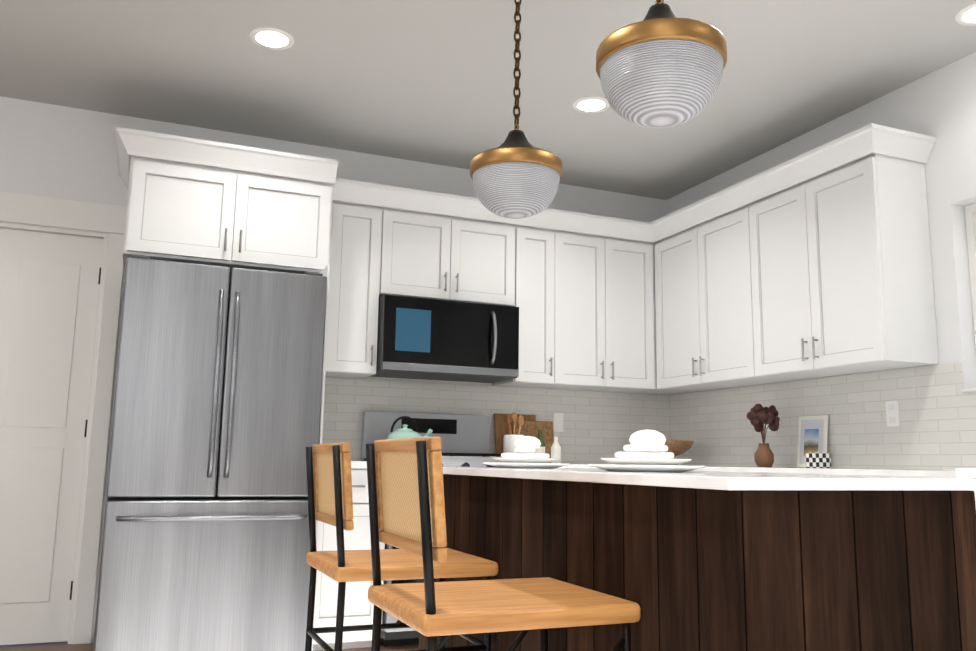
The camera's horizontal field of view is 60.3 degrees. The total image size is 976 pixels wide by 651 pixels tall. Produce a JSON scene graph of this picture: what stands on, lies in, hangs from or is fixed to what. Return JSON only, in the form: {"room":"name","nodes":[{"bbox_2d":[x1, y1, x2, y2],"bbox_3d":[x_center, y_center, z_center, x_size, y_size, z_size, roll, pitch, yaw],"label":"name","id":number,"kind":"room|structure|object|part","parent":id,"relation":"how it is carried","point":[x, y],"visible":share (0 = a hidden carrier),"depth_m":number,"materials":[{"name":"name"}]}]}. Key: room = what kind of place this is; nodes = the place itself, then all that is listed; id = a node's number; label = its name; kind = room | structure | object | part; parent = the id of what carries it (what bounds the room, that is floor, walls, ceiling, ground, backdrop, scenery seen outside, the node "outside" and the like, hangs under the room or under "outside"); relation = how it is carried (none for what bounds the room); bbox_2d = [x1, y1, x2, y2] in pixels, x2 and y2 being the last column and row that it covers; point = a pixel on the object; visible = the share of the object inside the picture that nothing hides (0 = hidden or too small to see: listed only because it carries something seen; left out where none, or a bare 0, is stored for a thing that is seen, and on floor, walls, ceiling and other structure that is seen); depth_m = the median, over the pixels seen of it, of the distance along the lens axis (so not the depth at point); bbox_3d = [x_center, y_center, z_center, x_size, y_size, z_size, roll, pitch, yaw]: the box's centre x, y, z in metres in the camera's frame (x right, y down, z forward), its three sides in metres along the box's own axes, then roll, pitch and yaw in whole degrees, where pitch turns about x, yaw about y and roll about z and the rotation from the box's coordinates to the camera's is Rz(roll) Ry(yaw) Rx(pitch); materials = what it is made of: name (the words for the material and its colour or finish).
{"room":"kitchen","nodes":[
{"label":"kitchen","id":0,"kind":"room"},
{"bbox_2d":[0,641,418,650],"bbox_3d":[-0.959,0.982,0.283,11.360,0.050,8.400,5,-10,-22],"label":"floor","id":1,"kind":"structure","parent":0,"point":[57,646],"depth_m":4.08,"materials":[{"name":"brown wood"}]},
{"bbox_2d":[93,255,329,650],"bbox_3d":[-1.325,0.630,4.065,0.905,1.843,0.914,5,-10,-22],"label":"fridge","id":2,"kind":"object","parent":1,"relation":"on","point":[215,433],"depth_m":3.69,"materials":[{"name":"grey metal"}]},
{"bbox_3d":[-0.936,0.672,4.288,0.012,1.843,0.796,5,-10,-22],"label":"fridge panel","id":3,"kind":"part","parent":2,"relation":"part of","materials":[{"name":"white wood"}]},
{"bbox_2d":[313,469,384,650],"bbox_3d":[-0.800,1.180,4.366,0.370,0.868,0.616,5,-10,-22],"label":"base cabinet","id":4,"kind":"object","parent":1,"relation":"on","point":[359,608],"depth_m":4.09,"materials":[{"name":"white wood"}]},
{"bbox_2d":[351,461,366,468],"bbox_3d":[-0.787,0.730,4.422,0.370,0.034,0.631,5,-10,-22],"label":"countertop","id":5,"kind":"structure","parent":4,"relation":"on","point":[354,464],"depth_m":4.15,"materials":[{"name":"white stone"}]},
{"bbox_2d":[558,465,595,467],"bbox_3d":[0.431,0.829,4.922,0.691,0.034,0.631,5,-10,-22],"label":"countertop","id":6,"kind":"structure","parent":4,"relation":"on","point":[567,466],"depth_m":4.61,"materials":[{"name":"white stone"}]},
{"bbox_2d":[503,412,523,452],"bbox_3d":[0.155,0.661,4.962,0.128,0.300,0.128,5,-10,-22],"label":"canister","id":7,"kind":"object","parent":6,"relation":"on","point":[508,443],"visible":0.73,"depth_m":4.94,"materials":[{"name":"white ceramic"}]},
{"bbox_2d":[494,413,553,462],"bbox_3d":[0.223,0.690,5.135,0.370,0.298,0.113,5,-10,-22],"label":"cutting boards","id":8,"kind":"object","parent":6,"relation":"on","point":[531,426],"visible":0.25,"depth_m":5.13,"materials":[{"name":"brown wood"}]},
{"bbox_2d":[535,430,560,462],"bbox_3d":[0.358,0.723,5.011,0.161,0.200,0.062,-3,-10,22],"label":"bottles","id":9,"kind":"object","parent":6,"relation":"on","point":[555,450],"visible":0.67,"depth_m":4.98,"materials":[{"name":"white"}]},
{"bbox_2d":[664,440,693,458],"bbox_3d":[1.099,0.779,5.135,0.316,0.150,0.316,5,-10,-22],"label":"bowl","id":10,"kind":"object","parent":6,"relation":"on","point":[677,447],"visible":0.27,"depth_m":5.02,"materials":[{"name":"brown wood"}]},
{"bbox_2d":[305,442,498,650],"bbox_3d":[-0.287,0.851,2.579,0.512,0.962,0.444,5,-10,-22],"label":"stool","id":11,"kind":"object","parent":1,"relation":"on","point":[329,489],"visible":0.85,"depth_m":2.47,"materials":[{"name":"brown wood"}]},
{"bbox_2d":[360,411,517,646],"bbox_3d":[-0.238,1.057,4.553,0.778,1.188,0.689,5,-10,-22],"label":"range","id":12,"kind":"object","parent":1,"relation":"on","point":[465,440],"visible":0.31,"depth_m":4.82,"materials":[{"name":"grey metal"}]},
{"bbox_2d":[386,416,432,439],"bbox_3d":[-0.428,0.593,4.594,0.264,0.197,0.208,5,-10,-22],"label":"kettle","id":13,"kind":"object","parent":12,"relation":"on","point":[404,432],"visible":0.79,"depth_m":4.55,"materials":[{"name":"teal ceramic"}]},
{"bbox_2d":[366,436,640,650],"bbox_3d":[0.010,0.742,1.877,0.512,0.962,0.438,5,-10,-22],"label":"stool","id":14,"kind":"object","parent":1,"relation":"on","point":[406,495],"visible":1,"depth_m":1.79,"materials":[{"name":"brown wood"}]},
{"bbox_2d":[419,474,975,650],"bbox_3d":[0.387,0.885,2.431,0.626,0.868,1.830,5,-10,-22],"label":"kitchen island","id":15,"kind":"object","parent":1,"relation":"on","point":[719,561],"depth_m":1.69,"materials":[{"name":"brown wood"}]},
{"bbox_2d":[442,466,975,493],"bbox_3d":[0.476,0.452,2.540,0.864,0.024,1.862,5,-10,-22],"label":"island countertop","id":16,"kind":"structure","parent":15,"relation":"on","point":[733,482],"depth_m":1.73,"materials":[{"name":"white stone"}]},
{"bbox_2d":[482,436,569,467],"bbox_3d":[0.137,0.451,3.001,0.314,0.113,0.314,5,-10,-22],"label":"plates","id":17,"kind":"object","parent":16,"relation":"on","point":[524,455],"visible":1,"depth_m":2.94,"materials":[{"name":"white ceramic"}]},
{"bbox_2d":[588,430,704,471],"bbox_3d":[0.428,0.340,2.287,0.314,0.113,0.314,5,-10,-22],"label":"plates","id":18,"kind":"object","parent":16,"relation":"on","point":[647,449],"visible":1,"depth_m":2.23,"materials":[{"name":"white ceramic"}]},
{"bbox_2d":[691,466,955,476],"bbox_3d":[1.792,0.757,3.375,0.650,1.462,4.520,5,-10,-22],"label":"countertop","id":19,"kind":"structure","parent":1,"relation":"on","point":[923,473],"depth_m":3.46,"materials":[{"name":"white stone"}]},
{"bbox_2d":[747,404,779,466],"bbox_3d":[1.476,0.587,4.500,0.114,0.338,0.218,5,-10,-22],"label":"vase","id":20,"kind":"object","parent":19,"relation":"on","point":[759,416],"visible":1,"depth_m":4.47,"materials":[{"name":"brown"}]},
{"bbox_2d":[797,415,827,467],"bbox_3d":[1.698,0.608,4.400,0.040,0.269,0.200,5,-10,-22],"label":"photo frame","id":21,"kind":"object","parent":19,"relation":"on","point":[812,434],"visible":0.71,"depth_m":4.40,"materials":[{"name":"white wood"}]},
{"bbox_2d":[805,453,830,467],"bbox_3d":[1.646,0.673,4.192,0.080,0.075,0.090,5,-10,-22],"label":"box","id":22,"kind":"object","parent":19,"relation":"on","point":[818,460],"visible":1,"depth_m":4.16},
{"bbox_2d":[956,468,975,503],"bbox_3d":[1.714,0.561,2.881,0.112,0.140,0.155,5,-10,-22],"label":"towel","id":23,"kind":"object","parent":19,"relation":"hanging from","point":[966,472],"visible":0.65,"depth_m":2.90,"materials":[{"name":"white fabric"}]},
{"bbox_2d":[0,96,665,642],"bbox_3d":[-3.112,0.135,3.980,9.660,2.740,0.160,5,-10,-22],"label":"wall","id":24,"kind":"structure","parent":0,"point":[52,150],"depth_m":4.50,"materials":[{"name":"white paint"}]},
{"bbox_2d":[0,192,126,644],"bbox_3d":[-2.459,0.435,4.178,1.090,2.230,0.218,5,-10,-22],"label":"door","id":25,"kind":"structure","parent":24,"relation":"attached to","point":[60,294],"depth_m":4.26,"materials":[{"name":"white wood"}]},
{"bbox_2d":[123,155,333,277],"bbox_3d":[-1.353,-0.508,4.381,0.969,0.500,0.639,5,-10,-22],"label":"upper cabinet","id":26,"kind":"object","parent":24,"relation":"attached to","point":[193,213],"visible":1,"depth_m":4.11,"materials":[{"name":"white wood"}]},
{"bbox_2d":[116,127,648,241],"bbox_3d":[-0.393,-0.703,4.796,3.167,0.105,0.678,5,-10,-22],"label":"crown molding","id":27,"kind":"structure","parent":26,"relation":"attached to","point":[146,144],"depth_m":4.45,"materials":[{"name":"white wood"}]},
{"bbox_2d":[325,200,384,378],"bbox_3d":[-0.814,-0.205,4.734,0.330,0.970,0.326,5,-10,-22],"label":"upper cabinet","id":28,"kind":"object","parent":24,"relation":"attached to","point":[357,256],"depth_m":4.60,"materials":[{"name":"white wood"}]},
{"bbox_2d":[381,207,464,301],"bbox_3d":[-0.441,-0.396,4.922,0.471,0.523,0.326,5,-10,-22],"label":"upper cabinet","id":29,"kind":"object","parent":24,"relation":"attached to","point":[425,252],"depth_m":4.79,"materials":[{"name":"white wood"}]},
{"bbox_2d":[369,295,518,382],"bbox_3d":[-0.259,0.088,4.849,0.810,0.415,0.456,5,-10,-22],"label":"microwave","id":30,"kind":"object","parent":29,"relation":"attached to","point":[430,339],"visible":0.98,"depth_m":4.69,"materials":[{"name":"grey metal"}]},
{"bbox_2d":[461,218,520,306],"bbox_3d":[-0.115,-0.369,5.055,0.468,0.523,0.326,5,-10,-22],"label":"upper cabinet","id":31,"kind":"object","parent":24,"relation":"attached to","point":[490,246],"depth_m":4.94,"materials":[{"name":"white wood"}]},
{"bbox_2d":[493,225,564,387],"bbox_3d":[0.246,-0.119,5.169,0.319,0.970,0.326,5,-10,-22],"label":"upper cabinet","id":32,"kind":"object","parent":24,"relation":"attached to","point":[541,251],"depth_m":5.03,"materials":[{"name":"white wood"}]},
{"bbox_2d":[547,231,656,392],"bbox_3d":[0.636,-0.087,5.329,0.760,0.970,0.326,5,-10,-22],"label":"upper cabinet","id":33,"kind":"object","parent":24,"relation":"attached to","point":[584,303],"depth_m":5.21,"materials":[{"name":"white wood"}]},
{"bbox_2d":[637,389,693,394],"bbox_3d":[1.115,-0.048,5.526,0.391,0.970,0.326,5,-10,-22],"label":"upper cabinet","id":34,"kind":"object","parent":24,"relation":"attached to","point":[664,392],"depth_m":5.48,"materials":[{"name":"white wood"}]},
{"bbox_2d":[0,0,975,199],"bbox_3d":[-1.610,-1.818,0.443,9.860,0.030,8.400,5,-10,-22],"label":"ceiling","id":35,"kind":"structure","parent":0,"point":[429,81],"depth_m":3.98,"materials":[{"name":"grey paint"}]},
{"bbox_2d":[249,27,293,49],"bbox_3d":[-0.952,-1.262,3.707,0.194,0.006,0.194,5,-10,-22],"label":"recessed light","id":36,"kind":"object","parent":35,"relation":"in","point":[273,38],"visible":1,"depth_m":3.70,"materials":[{"name":"white plastic"}]},
{"bbox_2d":[470,0,561,218],"bbox_3d":[0.107,-0.864,3.098,0.336,0.954,0.336,5,-10,-22],"label":"pendant light","id":37,"kind":"object","parent":35,"relation":"hanging from","point":[516,174],"visible":1,"depth_m":2.94,"materials":[{"name":"glass"}]},
{"bbox_2d":[573,97,609,112],"bbox_3d":[0.534,-1.137,4.342,0.194,0.006,0.194,5,-10,-22],"label":"recessed light","id":38,"kind":"object","parent":35,"relation":"in","point":[592,104],"visible":0.96,"depth_m":4.33,"materials":[{"name":"white plastic"}]},
{"bbox_2d":[596,0,726,127],"bbox_3d":[0.456,-0.996,2.247,0.336,0.954,0.336,5,-10,-22],"label":"pendant light","id":39,"kind":"object","parent":35,"relation":"hanging from","point":[661,65],"visible":1,"depth_m":2.08,"materials":[{"name":"glass"}]},
{"bbox_2d":[955,3,975,25],"bbox_3d":[2.005,-1.266,3.411,0.194,0.006,0.194,5,-10,-22],"label":"recessed light","id":40,"kind":"object","parent":35,"relation":"in","point":[966,16],"visible":1,"depth_m":3.43,"materials":[{"name":"white plastic"}]},
{"bbox_2d":[666,52,975,469],"bbox_3d":[2.146,0.169,3.709,0.160,2.740,4.700,5,-10,-22],"label":"wall","id":41,"kind":"structure","parent":0,"point":[939,104],"depth_m":3.83,"materials":[{"name":"white paint"}]},
{"bbox_2d":[322,362,975,469],"bbox_3d":[1.006,0.291,3.122,2.540,0.467,4.536,5,-10,-22],"label":"tile backsplash","id":42,"kind":"structure","parent":41,"relation":"attached to","point":[935,429],"depth_m":4.81,"materials":[{"name":"white tile"}]},
{"bbox_2d":[553,413,563,431],"bbox_3d":[0.445,0.611,5.308,0.072,0.120,0.004,5,-10,-22],"label":"electrical outlet plate","id":43,"kind":"object","parent":42,"relation":"attached to","point":[558,418],"depth_m":5.30,"materials":[{"name":"white plastic"}]},
{"bbox_2d":[885,401,899,426],"bbox_3d":[1.913,0.417,3.977,0.006,0.120,0.072,5,-10,-22],"label":"electrical outlet plate","id":44,"kind":"object","parent":42,"relation":"attached to","point":[892,413],"depth_m":3.98,"materials":[{"name":"white plastic"}]},
{"bbox_2d":[654,202,786,391],"bbox_3d":[1.391,-0.136,4.956,0.326,0.970,0.986,5,-10,-22],"label":"upper cabinet","id":45,"kind":"object","parent":41,"relation":"attached to","point":[709,334],"depth_m":4.83,"materials":[{"name":"white wood"}]},
{"bbox_2d":[649,123,884,242],"bbox_3d":[1.399,-0.721,4.522,0.069,0.105,1.729,5,-10,-22],"label":"crown molding","id":46,"kind":"structure","parent":45,"relation":"attached to","point":[871,138],"depth_m":4.31,"materials":[{"name":"white wood"}]},
{"bbox_2d":[754,153,938,380],"bbox_3d":[1.710,-0.254,4.203,0.326,0.970,0.899,5,-10,-22],"label":"upper cabinet","id":47,"kind":"object","parent":41,"relation":"attached to","point":[827,274],"depth_m":3.91,"materials":[{"name":"white wood"}]},
{"bbox_2d":[881,126,936,163],"bbox_3d":[1.905,-0.823,3.841,0.324,0.105,0.069,5,-10,-22],"label":"crown molding","id":48,"kind":"structure","parent":47,"relation":"attached to","point":[900,144],"depth_m":3.84,"materials":[{"name":"white wood"}]},
{"bbox_2d":[964,203,975,347],"bbox_3d":[2.343,-0.189,3.365,0.060,0.833,0.866,5,-10,-22],"label":"window","id":49,"kind":"structure","parent":41,"relation":"in","point":[970,215],"depth_m":3.77,"materials":[{"name":"white"}]}
]}

